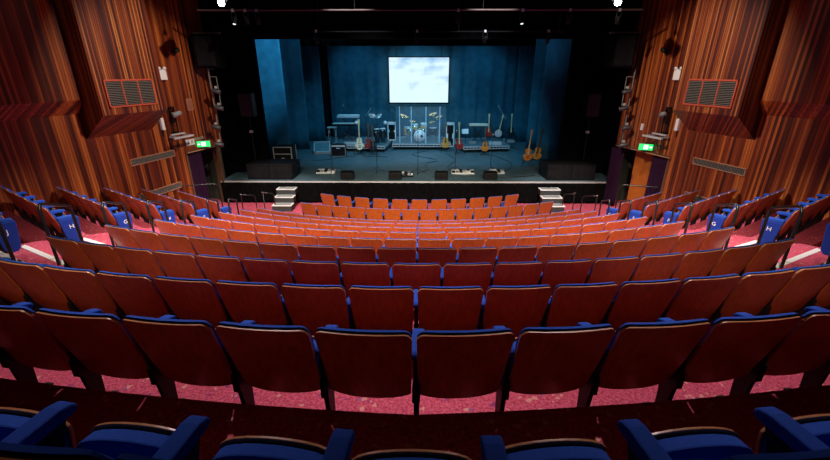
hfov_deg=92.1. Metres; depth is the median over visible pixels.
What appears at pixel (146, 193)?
seat
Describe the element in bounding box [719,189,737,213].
seat
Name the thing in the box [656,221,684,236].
seat
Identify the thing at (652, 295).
backrest cushion
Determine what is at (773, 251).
backrest cushion
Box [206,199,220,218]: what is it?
handrail
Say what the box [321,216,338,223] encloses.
seat
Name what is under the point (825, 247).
seat
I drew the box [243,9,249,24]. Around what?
lantern
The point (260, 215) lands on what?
seat
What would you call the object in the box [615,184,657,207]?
handrail
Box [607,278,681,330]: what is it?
seat
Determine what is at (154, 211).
seat
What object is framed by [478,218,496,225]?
seat
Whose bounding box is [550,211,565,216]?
seat
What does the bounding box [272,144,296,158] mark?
flight case
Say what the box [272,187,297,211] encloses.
steps
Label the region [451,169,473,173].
pedalboard
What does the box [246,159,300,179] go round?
speaker
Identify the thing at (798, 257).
trim
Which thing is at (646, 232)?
seat
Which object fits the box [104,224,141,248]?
seat
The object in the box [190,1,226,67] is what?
speaker
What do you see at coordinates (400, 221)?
seat
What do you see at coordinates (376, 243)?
seat
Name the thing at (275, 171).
grille
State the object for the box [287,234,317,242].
backrest cushion
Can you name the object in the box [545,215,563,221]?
seat
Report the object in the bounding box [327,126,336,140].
side table
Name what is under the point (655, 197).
seat
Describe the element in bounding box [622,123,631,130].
lantern
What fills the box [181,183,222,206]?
handrail
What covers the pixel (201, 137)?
sign
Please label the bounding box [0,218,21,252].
seat
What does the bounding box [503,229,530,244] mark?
seat
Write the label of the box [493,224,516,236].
seat
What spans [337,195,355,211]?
seat
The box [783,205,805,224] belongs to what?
backrest cushion
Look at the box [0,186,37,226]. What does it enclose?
seat
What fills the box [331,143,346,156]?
amplifier
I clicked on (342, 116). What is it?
keyboard
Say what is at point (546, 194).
steps
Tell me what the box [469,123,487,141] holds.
keyboard
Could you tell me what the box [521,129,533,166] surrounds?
guitar
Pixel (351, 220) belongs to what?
seat
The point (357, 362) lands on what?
seat
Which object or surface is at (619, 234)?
seat
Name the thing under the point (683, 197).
seat
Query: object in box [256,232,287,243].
seat
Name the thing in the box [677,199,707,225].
seat
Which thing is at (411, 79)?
projection screen
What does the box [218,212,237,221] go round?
seat
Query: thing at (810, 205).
seat
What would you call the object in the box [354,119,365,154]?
guitar
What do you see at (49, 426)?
seat
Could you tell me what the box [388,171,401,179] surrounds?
floor monitor
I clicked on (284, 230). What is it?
seat
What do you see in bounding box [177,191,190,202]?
seat
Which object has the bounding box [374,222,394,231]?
seat
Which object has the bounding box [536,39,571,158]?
curtain
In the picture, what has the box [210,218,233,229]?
seat
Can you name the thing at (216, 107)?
lantern
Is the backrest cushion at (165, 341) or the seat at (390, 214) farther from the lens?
the seat at (390, 214)
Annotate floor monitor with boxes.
[340,170,354,179]
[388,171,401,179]
[435,171,447,179]
[483,171,497,179]
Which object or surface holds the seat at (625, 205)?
on the floor at (457, 425)
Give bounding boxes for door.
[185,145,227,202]
[615,146,670,201]
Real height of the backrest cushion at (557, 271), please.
0.530 m
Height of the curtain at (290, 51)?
5.890 m
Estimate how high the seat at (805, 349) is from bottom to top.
0.848 m
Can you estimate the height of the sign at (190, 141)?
0.180 m
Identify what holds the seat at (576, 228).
on the floor at (457, 425)
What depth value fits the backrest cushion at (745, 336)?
2.16 m
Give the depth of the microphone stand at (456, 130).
15.29 m
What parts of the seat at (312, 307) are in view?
armrest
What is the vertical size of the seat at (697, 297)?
0.848 m
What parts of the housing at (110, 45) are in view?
louvre panel, grille frame, louvre panel, louvre panel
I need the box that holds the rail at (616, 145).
[616,145,669,158]
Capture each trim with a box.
[0,251,23,261]
[21,245,63,265]
[83,237,103,243]
[221,181,605,182]
[734,240,756,246]
[776,248,820,268]
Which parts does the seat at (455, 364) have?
armrest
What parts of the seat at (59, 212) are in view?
armrest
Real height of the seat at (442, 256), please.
0.848 m
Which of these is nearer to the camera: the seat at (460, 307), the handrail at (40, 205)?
the seat at (460, 307)
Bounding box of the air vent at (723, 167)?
[692,157,746,176]
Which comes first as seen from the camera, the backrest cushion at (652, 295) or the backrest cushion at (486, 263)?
the backrest cushion at (652, 295)
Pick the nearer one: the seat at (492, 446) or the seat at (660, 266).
the seat at (492, 446)
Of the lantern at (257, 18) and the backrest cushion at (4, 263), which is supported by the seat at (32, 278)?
the backrest cushion at (4, 263)
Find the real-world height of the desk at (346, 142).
0.140 m
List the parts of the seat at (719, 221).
panel, armrest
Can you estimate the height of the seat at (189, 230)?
0.848 m
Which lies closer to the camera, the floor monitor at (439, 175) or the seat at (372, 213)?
the seat at (372, 213)
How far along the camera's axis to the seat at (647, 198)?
11.35 m
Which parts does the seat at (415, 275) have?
armrest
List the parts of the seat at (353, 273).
armrest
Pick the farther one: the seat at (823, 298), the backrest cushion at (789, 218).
the backrest cushion at (789, 218)
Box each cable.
[312,156,380,160]
[412,150,435,172]
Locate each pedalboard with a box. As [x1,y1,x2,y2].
[316,169,335,173]
[402,172,412,176]
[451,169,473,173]
[489,169,504,173]
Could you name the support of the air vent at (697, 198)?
in the wall at (792, 154)
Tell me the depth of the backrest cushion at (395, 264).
4.01 m
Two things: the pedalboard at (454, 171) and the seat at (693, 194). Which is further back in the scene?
the pedalboard at (454, 171)
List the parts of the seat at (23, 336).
armrest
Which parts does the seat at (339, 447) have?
armrest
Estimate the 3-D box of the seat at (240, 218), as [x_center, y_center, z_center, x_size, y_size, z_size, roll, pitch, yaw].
[-3.699,0.024,9.140,0.552,0.848,0.403,8,23,19]
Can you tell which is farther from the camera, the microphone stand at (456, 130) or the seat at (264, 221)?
the microphone stand at (456, 130)
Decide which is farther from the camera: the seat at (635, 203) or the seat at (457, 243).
the seat at (635, 203)
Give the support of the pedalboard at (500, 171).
on the floor at (402, 159)
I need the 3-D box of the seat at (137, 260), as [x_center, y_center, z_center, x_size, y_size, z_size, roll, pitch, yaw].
[-3.032,0.531,4.664,0.552,0.848,0.403,5,22,12]
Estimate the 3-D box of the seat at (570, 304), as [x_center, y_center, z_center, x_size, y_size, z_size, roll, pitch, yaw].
[1.327,0.740,3.339,0.552,0.848,0.404,-2,22,-4]
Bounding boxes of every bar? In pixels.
[197,0,642,10]
[309,0,565,31]
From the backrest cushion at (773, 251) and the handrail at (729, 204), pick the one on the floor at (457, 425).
the handrail at (729, 204)
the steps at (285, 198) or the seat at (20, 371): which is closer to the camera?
the seat at (20, 371)
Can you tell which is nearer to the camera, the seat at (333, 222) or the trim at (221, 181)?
the seat at (333, 222)
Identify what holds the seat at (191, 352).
on the floor at (457, 425)
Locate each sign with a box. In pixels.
[185,139,194,145]
[192,136,204,140]
[196,139,210,146]
[638,142,653,150]
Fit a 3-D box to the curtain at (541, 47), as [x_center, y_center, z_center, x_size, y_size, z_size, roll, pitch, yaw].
[6.279,-6.704,18.683,1.612,5.890,0.064,3,22,7]
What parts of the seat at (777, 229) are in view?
panel, armrest, armrest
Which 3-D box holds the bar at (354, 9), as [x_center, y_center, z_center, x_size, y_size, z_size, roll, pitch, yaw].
[0.100,-6.494,10.335,11.800,1.474,0.048,0,22,1]
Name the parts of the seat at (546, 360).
armrest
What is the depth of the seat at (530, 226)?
8.40 m
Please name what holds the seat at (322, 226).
on the floor at (457, 425)
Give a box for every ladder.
[206,68,221,147]
[621,68,637,141]
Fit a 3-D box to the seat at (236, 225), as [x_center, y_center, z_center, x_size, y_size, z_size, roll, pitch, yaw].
[-3.232,0.189,7.925,0.552,0.848,0.403,6,22,16]
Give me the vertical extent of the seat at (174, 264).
0.848 m
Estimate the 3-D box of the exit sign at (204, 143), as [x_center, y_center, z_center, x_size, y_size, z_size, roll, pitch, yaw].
[-6.843,-2.814,12.963,0.400,0.230,0.194,-7,23,-18]
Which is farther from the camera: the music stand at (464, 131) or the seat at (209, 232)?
the music stand at (464, 131)
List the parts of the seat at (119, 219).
armrest, panel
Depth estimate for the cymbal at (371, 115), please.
19.81 m
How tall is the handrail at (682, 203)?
1.027 m
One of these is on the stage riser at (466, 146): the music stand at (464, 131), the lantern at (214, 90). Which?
the music stand at (464, 131)
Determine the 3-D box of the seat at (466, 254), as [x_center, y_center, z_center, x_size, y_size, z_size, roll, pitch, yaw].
[0.830,0.555,5.404,0.552,0.848,0.403,-1,22,-3]
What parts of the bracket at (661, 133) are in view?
lamp arm, ladder frame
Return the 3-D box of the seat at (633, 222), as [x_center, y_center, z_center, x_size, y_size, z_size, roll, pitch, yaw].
[4.369,0.089,8.177,0.552,0.848,0.403,-8,23,-19]
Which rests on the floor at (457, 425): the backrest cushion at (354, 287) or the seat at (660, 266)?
the seat at (660, 266)
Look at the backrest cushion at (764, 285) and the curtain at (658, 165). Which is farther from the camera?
the curtain at (658, 165)
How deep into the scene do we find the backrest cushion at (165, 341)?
2.15 m
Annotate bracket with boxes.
[167,106,193,150]
[642,107,672,150]
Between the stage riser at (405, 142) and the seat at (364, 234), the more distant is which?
the stage riser at (405, 142)
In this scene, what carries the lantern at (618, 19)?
hanging from the bar at (354, 9)
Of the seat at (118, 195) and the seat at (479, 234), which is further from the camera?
the seat at (118, 195)
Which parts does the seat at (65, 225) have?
armrest, panel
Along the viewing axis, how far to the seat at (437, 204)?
12.06 m
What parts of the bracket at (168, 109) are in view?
ladder frame, lamp arm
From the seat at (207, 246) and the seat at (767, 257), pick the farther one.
the seat at (207, 246)
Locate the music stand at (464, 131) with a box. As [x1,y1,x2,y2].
[462,129,467,140]
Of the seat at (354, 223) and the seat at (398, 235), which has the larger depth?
the seat at (354, 223)
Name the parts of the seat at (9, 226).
armrest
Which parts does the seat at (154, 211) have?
armrest, panel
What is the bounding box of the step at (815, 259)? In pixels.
[776,251,827,269]
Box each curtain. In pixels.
[188,151,209,198]
[255,39,290,158]
[279,39,309,148]
[300,46,325,140]
[511,46,535,141]
[525,39,546,149]
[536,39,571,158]
[603,147,623,205]
[644,155,667,196]
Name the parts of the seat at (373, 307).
armrest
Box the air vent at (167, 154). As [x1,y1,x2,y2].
[129,150,174,166]
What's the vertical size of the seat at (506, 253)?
0.848 m
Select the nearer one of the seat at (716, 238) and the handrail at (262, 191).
the seat at (716, 238)
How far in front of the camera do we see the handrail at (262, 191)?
13.26 m
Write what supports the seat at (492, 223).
on the floor at (457, 425)
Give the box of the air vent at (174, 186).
[139,181,181,199]
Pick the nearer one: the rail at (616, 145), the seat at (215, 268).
the seat at (215, 268)
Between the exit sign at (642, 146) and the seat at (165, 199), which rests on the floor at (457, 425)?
the seat at (165, 199)
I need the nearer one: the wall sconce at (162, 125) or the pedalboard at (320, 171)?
the wall sconce at (162, 125)
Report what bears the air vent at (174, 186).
in the wall at (38, 156)
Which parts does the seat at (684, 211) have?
panel, armrest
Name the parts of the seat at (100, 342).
armrest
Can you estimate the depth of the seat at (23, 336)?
2.39 m
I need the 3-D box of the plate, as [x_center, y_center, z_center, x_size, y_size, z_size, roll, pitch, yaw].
[-6.983,-3.891,12.408,0.016,0.340,0.240,5,22,14]
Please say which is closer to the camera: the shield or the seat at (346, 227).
the seat at (346, 227)
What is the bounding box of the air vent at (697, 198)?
[684,191,733,209]
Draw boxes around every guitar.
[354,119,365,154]
[363,123,372,153]
[369,126,378,155]
[441,123,449,150]
[455,122,464,153]
[480,128,488,155]
[484,114,491,140]
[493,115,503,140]
[507,114,514,138]
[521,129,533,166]
[528,128,543,163]
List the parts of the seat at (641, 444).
armrest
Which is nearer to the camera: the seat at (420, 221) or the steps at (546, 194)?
the seat at (420, 221)
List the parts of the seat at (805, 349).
armrest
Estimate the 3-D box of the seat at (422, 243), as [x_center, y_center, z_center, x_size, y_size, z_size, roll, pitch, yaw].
[0.323,0.467,6.424,0.552,0.848,0.403,0,22,-1]
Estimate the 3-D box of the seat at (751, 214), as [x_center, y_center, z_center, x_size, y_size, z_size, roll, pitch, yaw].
[7.012,-0.333,8.445,0.552,0.848,0.403,-13,25,-30]
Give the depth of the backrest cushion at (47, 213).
6.69 m
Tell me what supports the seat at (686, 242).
on the floor at (457, 425)
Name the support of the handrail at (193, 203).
on the floor at (457, 425)
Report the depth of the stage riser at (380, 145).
20.03 m
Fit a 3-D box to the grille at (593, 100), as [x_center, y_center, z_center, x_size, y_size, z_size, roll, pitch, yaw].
[6.144,-4.276,13.734,0.400,0.720,0.008,0,22,1]
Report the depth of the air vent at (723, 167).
10.26 m
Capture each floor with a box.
[0,198,829,459]
[225,136,606,183]
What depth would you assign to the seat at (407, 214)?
11.19 m
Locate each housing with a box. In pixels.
[54,0,166,138]
[672,0,789,139]
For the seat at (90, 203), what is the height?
0.848 m
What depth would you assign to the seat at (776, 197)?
8.75 m
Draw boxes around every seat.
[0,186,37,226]
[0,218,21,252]
[0,257,47,311]
[0,258,81,311]
[0,302,53,384]
[0,305,118,391]
[0,401,77,447]
[0,415,209,459]
[7,190,44,230]
[16,194,56,236]
[25,198,64,237]
[34,308,185,398]
[35,203,81,240]
[43,265,126,319]
[46,236,98,272]
[56,186,86,219]
[64,190,96,223]
[74,193,106,227]
[78,241,130,273]
[84,197,117,224]
[94,202,132,228]
[96,271,177,318]
[103,187,129,211]
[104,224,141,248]
[112,190,140,219]
[114,246,167,278]
[115,428,354,459]
[122,194,149,223]
[122,315,255,404]
[130,229,168,251]
[132,197,161,226]
[141,188,161,210]
[142,201,175,222]
[150,191,167,210]
[153,219,180,234]
[153,250,206,278]
[153,276,232,327]
[159,194,182,220]
[159,233,197,256]
[169,197,195,223]
[176,223,204,237]
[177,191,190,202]
[182,201,208,219]
[186,193,201,209]
[190,215,212,227]
[190,236,229,255]
[196,196,217,218]
[196,254,250,284]
[201,226,230,241]
[208,200,231,217]
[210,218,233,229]
[215,280,293,325]
[215,321,338,409]
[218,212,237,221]
[224,239,264,260]
[227,229,259,245]
[231,221,256,233]
[236,215,255,224]
[240,209,256,217]
[242,257,296,294]
[254,217,275,225]
[254,224,280,233]
[255,212,273,219]
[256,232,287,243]
[257,208,271,213]
[260,242,300,270]
[271,210,286,215]
[272,214,290,220]
[275,220,296,227]
[279,226,305,242]
[280,283,355,335]
[286,234,318,253]
[287,212,303,217]
[290,260,347,298]
[291,216,310,223]
[296,222,318,233]
[297,244,340,272]
[300,202,318,215]
[303,214,320,218]
[305,228,331,244]
[310,218,330,228]
[314,327,423,414]
[316,204,333,217]
[318,236,351,255]
[319,224,342,236]
[321,193,338,209]
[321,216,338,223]
[331,220,350,229]
[332,205,349,217]
[332,230,359,245]
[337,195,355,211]
[337,246,378,265]
[339,218,357,225]
[341,262,393,297]
[343,225,366,237]
[348,207,366,221]
[348,285,418,334]
[351,237,384,254]
[352,221,372,230]
[352,435,507,459]
[354,197,372,211]
[358,219,376,226]
[360,231,387,244]
[366,208,384,221]
[368,226,391,237]
[373,198,391,213]
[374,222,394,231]
[377,247,417,268]
[378,220,396,226]
[384,209,401,222]
[384,238,417,251]
[389,232,417,242]
[392,199,409,212]
[392,263,443,288]
[393,227,417,235]
[396,223,418,230]
[398,220,418,226]
[402,209,419,223]
[412,199,428,215]
[416,326,514,411]
[418,220,437,223]
[418,223,439,227]
[418,227,443,232]
[418,232,446,239]
[418,238,451,249]
[418,248,458,267]
[418,286,484,330]
[420,209,437,219]
[431,199,447,214]
[438,209,455,222]
[439,220,457,226]
[441,223,461,230]
[443,262,493,297]
[444,227,467,235]
[447,231,474,242]
[449,198,466,214]
[452,238,484,254]
[455,208,473,222]
[458,247,497,273]
[459,219,477,226]
[463,222,483,230]
[467,197,484,212]
[469,226,492,237]
[473,207,490,219]
[476,230,502,244]
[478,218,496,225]
[482,285,551,336]
[484,196,501,211]
[485,221,505,230]
[485,237,516,255]
[490,206,507,219]
[492,261,543,285]
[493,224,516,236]
[497,217,515,224]
[497,245,536,262]
[501,194,518,210]
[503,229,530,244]
[505,419,703,459]
[506,205,523,219]
[506,219,525,228]
[509,322,614,406]
[516,215,532,220]
[516,223,539,233]
[517,235,549,254]
[522,203,538,216]
[526,217,545,223]
[530,227,556,242]
[533,213,549,217]
[535,243,575,271]
[537,201,553,213]
[539,221,561,234]
[540,259,592,295]
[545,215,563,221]
[546,282,618,326]
[548,233,579,245]
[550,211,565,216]
[556,225,581,233]
[560,218,582,226]
[563,213,581,220]
[564,209,580,216]
[572,241,611,261]
[578,222,605,240]
[578,230,608,243]
[580,210,597,219]
[581,216,601,225]
[586,256,639,286]
[599,213,618,222]
[599,317,710,402]
[603,219,627,232]
[606,200,631,219]
[606,227,636,243]
[607,238,646,257]
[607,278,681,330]
[624,216,647,228]
[626,197,642,216]
[626,406,829,459]
[629,203,658,225]
[631,252,683,280]
[632,224,661,239]
[637,195,652,211]
[639,235,678,258]
[647,192,661,204]
[651,199,669,221]
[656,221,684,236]
[662,196,679,216]
[663,202,696,228]
[666,274,740,323]
[670,231,708,254]
[672,248,723,281]
[675,193,689,212]
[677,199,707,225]
[683,190,699,206]
[684,312,801,396]
[698,227,734,250]
[699,195,717,221]
[706,203,745,230]
[709,192,727,214]
[710,243,761,276]
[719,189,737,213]
[720,268,795,317]
[722,199,756,230]
[744,195,766,226]
[744,238,794,272]
[754,192,776,221]
[754,414,829,453]
[759,205,806,243]
[763,188,785,217]
[764,306,829,389]
[769,264,829,315]
[775,201,817,238]
[787,196,826,234]
[804,194,829,229]
[806,194,829,224]
[815,281,829,309]
[820,222,829,255]
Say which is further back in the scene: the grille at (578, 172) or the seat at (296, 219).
the grille at (578, 172)
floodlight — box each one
[217,0,226,7]
[612,0,622,6]
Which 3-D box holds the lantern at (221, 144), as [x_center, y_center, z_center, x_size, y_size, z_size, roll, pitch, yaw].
[-6.437,-2.836,13.139,0.288,0.259,0.150,-11,24,-26]
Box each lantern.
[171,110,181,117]
[211,86,220,94]
[211,122,220,129]
[214,103,223,110]
[214,139,223,146]
[231,9,236,24]
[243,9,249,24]
[254,9,260,24]
[314,30,318,43]
[415,30,419,43]
[455,8,460,24]
[482,30,487,43]
[519,8,524,24]
[545,30,550,43]
[566,8,572,24]
[615,8,621,24]
[618,140,627,147]
[619,103,628,111]
[622,86,631,94]
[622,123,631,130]
[658,110,667,117]
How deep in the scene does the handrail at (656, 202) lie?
8.38 m
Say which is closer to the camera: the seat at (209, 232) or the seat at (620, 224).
the seat at (209, 232)
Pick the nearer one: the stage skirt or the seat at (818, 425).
the seat at (818, 425)
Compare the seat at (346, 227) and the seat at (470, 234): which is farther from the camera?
the seat at (346, 227)
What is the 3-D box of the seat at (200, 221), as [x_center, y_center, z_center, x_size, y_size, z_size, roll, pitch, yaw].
[-4.232,0.061,8.248,0.597,0.848,0.395,8,23,20]
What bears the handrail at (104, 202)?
on the floor at (457, 425)
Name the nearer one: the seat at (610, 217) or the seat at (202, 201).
the seat at (610, 217)
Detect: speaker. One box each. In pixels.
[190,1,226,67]
[237,92,256,159]
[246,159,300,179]
[539,159,596,179]
[582,93,601,160]
[602,1,639,67]
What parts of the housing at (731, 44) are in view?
louvre panel, louvre panel, grille frame, louvre panel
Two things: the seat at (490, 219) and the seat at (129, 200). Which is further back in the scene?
the seat at (490, 219)
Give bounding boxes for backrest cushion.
[0,258,43,267]
[0,305,62,344]
[0,442,114,459]
[36,203,57,221]
[37,308,143,354]
[45,265,112,298]
[47,236,91,261]
[79,241,125,266]
[97,271,166,304]
[115,453,163,459]
[124,315,229,363]
[155,276,225,312]
[217,321,320,376]
[243,257,293,282]
[260,242,299,259]
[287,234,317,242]
[291,260,340,279]
[298,244,337,262]
[316,327,411,337]
[319,236,349,242]
[339,246,374,248]
[341,262,388,265]
[349,285,413,290]
[351,237,382,240]
[377,247,415,249]
[392,263,440,265]
[417,328,513,336]
[418,286,482,289]
[419,248,456,249]
[444,262,491,265]
[452,238,482,240]
[458,247,495,257]
[509,324,613,376]
[517,235,548,244]
[535,243,574,260]
[540,259,591,283]
[602,318,708,363]
[609,278,680,311]
[669,274,739,305]
[690,312,798,356]
[722,449,829,459]
[725,268,793,299]
[749,238,792,261]
[772,310,829,350]
[779,264,829,290]
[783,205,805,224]
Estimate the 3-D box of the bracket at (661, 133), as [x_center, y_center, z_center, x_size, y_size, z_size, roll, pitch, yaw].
[7.182,-2.952,11.776,0.420,1.281,0.720,-5,22,-13]
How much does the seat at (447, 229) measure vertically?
0.848 m
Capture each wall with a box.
[0,0,81,120]
[0,0,221,217]
[197,0,642,177]
[201,147,225,198]
[318,46,332,136]
[615,148,635,200]
[616,0,829,219]
[759,0,829,120]
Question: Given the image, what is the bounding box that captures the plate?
[186,99,193,110]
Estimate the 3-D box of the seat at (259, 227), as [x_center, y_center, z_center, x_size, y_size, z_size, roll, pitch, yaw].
[-2.735,0.239,7.798,0.552,0.848,0.403,5,22,13]
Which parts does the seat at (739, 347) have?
armrest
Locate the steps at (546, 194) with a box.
[538,188,564,211]
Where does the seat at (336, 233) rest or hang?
on the floor at (457, 425)
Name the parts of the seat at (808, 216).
armrest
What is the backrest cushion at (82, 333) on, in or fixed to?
on the seat at (100, 342)
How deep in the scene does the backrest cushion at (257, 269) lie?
4.17 m
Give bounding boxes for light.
[159,67,167,79]
[171,47,179,53]
[660,47,669,53]
[672,67,681,79]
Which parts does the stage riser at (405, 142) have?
edge frame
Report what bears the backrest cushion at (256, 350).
on the seat at (276, 358)
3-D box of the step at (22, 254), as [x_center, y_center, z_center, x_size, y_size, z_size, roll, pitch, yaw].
[-5.374,0.509,5.672,1.652,0.147,0.386,11,24,26]
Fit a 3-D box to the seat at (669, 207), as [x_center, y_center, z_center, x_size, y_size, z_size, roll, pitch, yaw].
[6.551,-0.502,10.470,0.552,0.848,0.403,-13,25,-30]
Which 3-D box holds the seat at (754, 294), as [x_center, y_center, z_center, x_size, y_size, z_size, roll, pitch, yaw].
[2.866,0.663,3.533,0.552,0.848,0.403,-4,22,-10]
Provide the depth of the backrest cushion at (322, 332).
1.99 m
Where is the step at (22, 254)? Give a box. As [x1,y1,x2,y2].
[6,248,63,266]
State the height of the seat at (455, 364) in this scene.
0.848 m
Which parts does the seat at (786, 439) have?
armrest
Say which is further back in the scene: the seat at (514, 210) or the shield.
the shield
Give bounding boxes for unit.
[488,141,501,144]
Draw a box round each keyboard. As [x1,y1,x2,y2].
[331,123,357,140]
[337,114,359,138]
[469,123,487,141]
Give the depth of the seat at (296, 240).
6.28 m
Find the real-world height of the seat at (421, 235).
0.848 m
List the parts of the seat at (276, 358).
armrest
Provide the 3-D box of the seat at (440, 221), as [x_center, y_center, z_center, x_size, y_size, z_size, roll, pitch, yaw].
[0.876,0.079,10.599,0.552,0.848,0.404,-1,22,-3]
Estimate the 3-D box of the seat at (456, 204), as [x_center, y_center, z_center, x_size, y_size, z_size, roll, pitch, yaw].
[1.318,-0.611,12.341,0.514,0.848,0.404,-3,22,-7]
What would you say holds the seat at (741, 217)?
on the floor at (457, 425)
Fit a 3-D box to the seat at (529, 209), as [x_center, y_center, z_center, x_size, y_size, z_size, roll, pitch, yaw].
[3.378,-0.432,11.888,0.514,0.848,0.403,-7,23,-17]
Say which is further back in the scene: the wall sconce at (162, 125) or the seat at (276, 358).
the wall sconce at (162, 125)
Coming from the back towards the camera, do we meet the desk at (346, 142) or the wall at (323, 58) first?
the wall at (323, 58)
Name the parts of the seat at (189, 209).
panel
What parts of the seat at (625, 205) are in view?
panel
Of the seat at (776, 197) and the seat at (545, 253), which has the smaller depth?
the seat at (545, 253)
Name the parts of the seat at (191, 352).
armrest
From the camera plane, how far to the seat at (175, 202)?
10.16 m
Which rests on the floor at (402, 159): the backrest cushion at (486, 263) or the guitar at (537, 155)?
the guitar at (537, 155)
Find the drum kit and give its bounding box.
[400,113,442,141]
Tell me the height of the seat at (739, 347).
0.848 m
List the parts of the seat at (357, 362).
armrest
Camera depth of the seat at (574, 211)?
11.08 m
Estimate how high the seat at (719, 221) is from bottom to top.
0.848 m
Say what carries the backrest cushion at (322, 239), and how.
on the seat at (336, 242)
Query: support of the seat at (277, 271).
on the floor at (457, 425)
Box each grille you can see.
[193,36,216,65]
[238,94,252,115]
[247,166,268,177]
[270,166,291,177]
[548,166,570,178]
[572,166,594,178]
[587,94,601,115]
[613,36,636,65]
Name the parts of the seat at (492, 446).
armrest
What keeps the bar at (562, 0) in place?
hanging from the ceiling
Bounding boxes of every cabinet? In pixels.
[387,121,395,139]
[446,122,454,146]
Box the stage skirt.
[221,182,605,203]
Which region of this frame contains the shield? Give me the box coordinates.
[399,107,439,142]
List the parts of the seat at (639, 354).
armrest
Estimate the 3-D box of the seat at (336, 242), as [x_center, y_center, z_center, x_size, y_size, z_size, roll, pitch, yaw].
[-1.225,0.439,6.494,0.552,0.848,0.403,2,22,6]
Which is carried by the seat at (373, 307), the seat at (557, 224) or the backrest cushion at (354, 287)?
the backrest cushion at (354, 287)
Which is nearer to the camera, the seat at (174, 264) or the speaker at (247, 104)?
the seat at (174, 264)
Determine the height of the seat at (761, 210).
0.848 m
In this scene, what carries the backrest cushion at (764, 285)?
on the seat at (754, 294)
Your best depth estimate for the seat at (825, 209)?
7.99 m
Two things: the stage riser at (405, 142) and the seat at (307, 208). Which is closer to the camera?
the seat at (307, 208)
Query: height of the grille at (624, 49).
0.820 m
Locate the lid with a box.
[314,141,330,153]
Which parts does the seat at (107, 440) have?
armrest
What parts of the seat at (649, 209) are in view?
panel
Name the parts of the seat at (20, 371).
armrest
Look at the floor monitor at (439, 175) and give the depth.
14.24 m
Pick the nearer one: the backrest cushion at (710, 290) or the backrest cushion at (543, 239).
the backrest cushion at (710, 290)
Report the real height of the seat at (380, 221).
0.848 m
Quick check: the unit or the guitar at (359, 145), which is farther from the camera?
the unit
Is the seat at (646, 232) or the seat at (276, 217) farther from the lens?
the seat at (276, 217)
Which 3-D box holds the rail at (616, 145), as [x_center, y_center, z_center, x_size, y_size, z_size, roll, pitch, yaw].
[7.155,-2.494,12.682,0.032,0.032,2.268,-5,22,-13]
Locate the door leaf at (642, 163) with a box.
[627,151,652,199]
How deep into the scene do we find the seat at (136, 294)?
3.28 m
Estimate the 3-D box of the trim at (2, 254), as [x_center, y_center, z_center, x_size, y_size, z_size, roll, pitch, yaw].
[-5.377,0.395,5.351,1.490,0.008,0.074,11,24,26]
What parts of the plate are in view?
plate panel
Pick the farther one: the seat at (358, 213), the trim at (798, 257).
the seat at (358, 213)
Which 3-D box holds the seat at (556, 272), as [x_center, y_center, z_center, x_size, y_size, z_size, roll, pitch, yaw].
[1.594,0.640,4.389,0.552,0.848,0.404,-2,22,-5]
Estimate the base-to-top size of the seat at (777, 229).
0.848 m
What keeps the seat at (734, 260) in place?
on the floor at (457, 425)
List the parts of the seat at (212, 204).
panel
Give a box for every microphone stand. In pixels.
[382,121,391,143]
[449,130,458,169]
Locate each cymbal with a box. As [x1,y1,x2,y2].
[368,113,375,139]
[375,113,381,127]
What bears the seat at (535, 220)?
on the floor at (457, 425)
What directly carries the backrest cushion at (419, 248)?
on the seat at (442, 256)
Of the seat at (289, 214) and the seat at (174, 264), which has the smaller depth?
the seat at (174, 264)
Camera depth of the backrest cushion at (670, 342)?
2.12 m
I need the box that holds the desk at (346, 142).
[344,141,356,144]
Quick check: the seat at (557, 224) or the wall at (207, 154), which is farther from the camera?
the wall at (207, 154)
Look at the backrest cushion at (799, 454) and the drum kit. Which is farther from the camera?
the drum kit
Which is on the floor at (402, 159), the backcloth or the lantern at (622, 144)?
the backcloth
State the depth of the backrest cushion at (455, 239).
6.12 m
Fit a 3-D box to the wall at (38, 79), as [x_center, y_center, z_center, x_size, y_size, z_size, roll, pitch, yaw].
[-8.720,-3.114,5.068,0.240,3.900,7.834,5,22,14]
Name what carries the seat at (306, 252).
on the floor at (457, 425)
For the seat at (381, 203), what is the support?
on the floor at (457, 425)
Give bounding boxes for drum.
[374,128,379,142]
[380,128,385,142]
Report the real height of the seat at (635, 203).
0.848 m
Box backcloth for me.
[327,46,519,137]
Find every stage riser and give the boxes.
[332,137,392,151]
[392,137,450,149]
[454,138,509,151]
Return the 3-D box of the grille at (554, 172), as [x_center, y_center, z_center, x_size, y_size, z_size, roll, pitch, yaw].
[5.104,-2.023,14.142,0.770,0.450,0.012,0,22,1]
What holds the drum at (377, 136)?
on the stage riser at (380, 145)
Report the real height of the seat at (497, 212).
0.848 m
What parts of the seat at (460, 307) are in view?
armrest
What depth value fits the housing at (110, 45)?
9.39 m
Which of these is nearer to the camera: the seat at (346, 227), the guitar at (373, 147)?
the seat at (346, 227)
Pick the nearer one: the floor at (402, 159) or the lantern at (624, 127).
the lantern at (624, 127)
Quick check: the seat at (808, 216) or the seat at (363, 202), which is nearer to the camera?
the seat at (808, 216)
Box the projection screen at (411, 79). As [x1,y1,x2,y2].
[388,50,449,103]
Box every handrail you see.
[0,222,15,260]
[38,203,83,265]
[101,201,131,246]
[146,200,168,231]
[180,199,196,223]
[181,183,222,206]
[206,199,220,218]
[227,198,239,214]
[240,194,257,211]
[262,191,275,208]
[562,193,575,209]
[580,195,597,212]
[598,199,609,215]
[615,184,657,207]
[617,200,631,220]
[641,201,657,224]
[670,202,692,233]
[707,203,738,249]
[756,205,803,268]
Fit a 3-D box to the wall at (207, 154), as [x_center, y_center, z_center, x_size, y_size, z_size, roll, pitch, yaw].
[-7.744,-1.837,13.739,1.300,2.300,1.922,5,22,14]
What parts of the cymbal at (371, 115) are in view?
cymbal plate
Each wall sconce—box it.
[159,118,165,136]
[674,118,680,136]

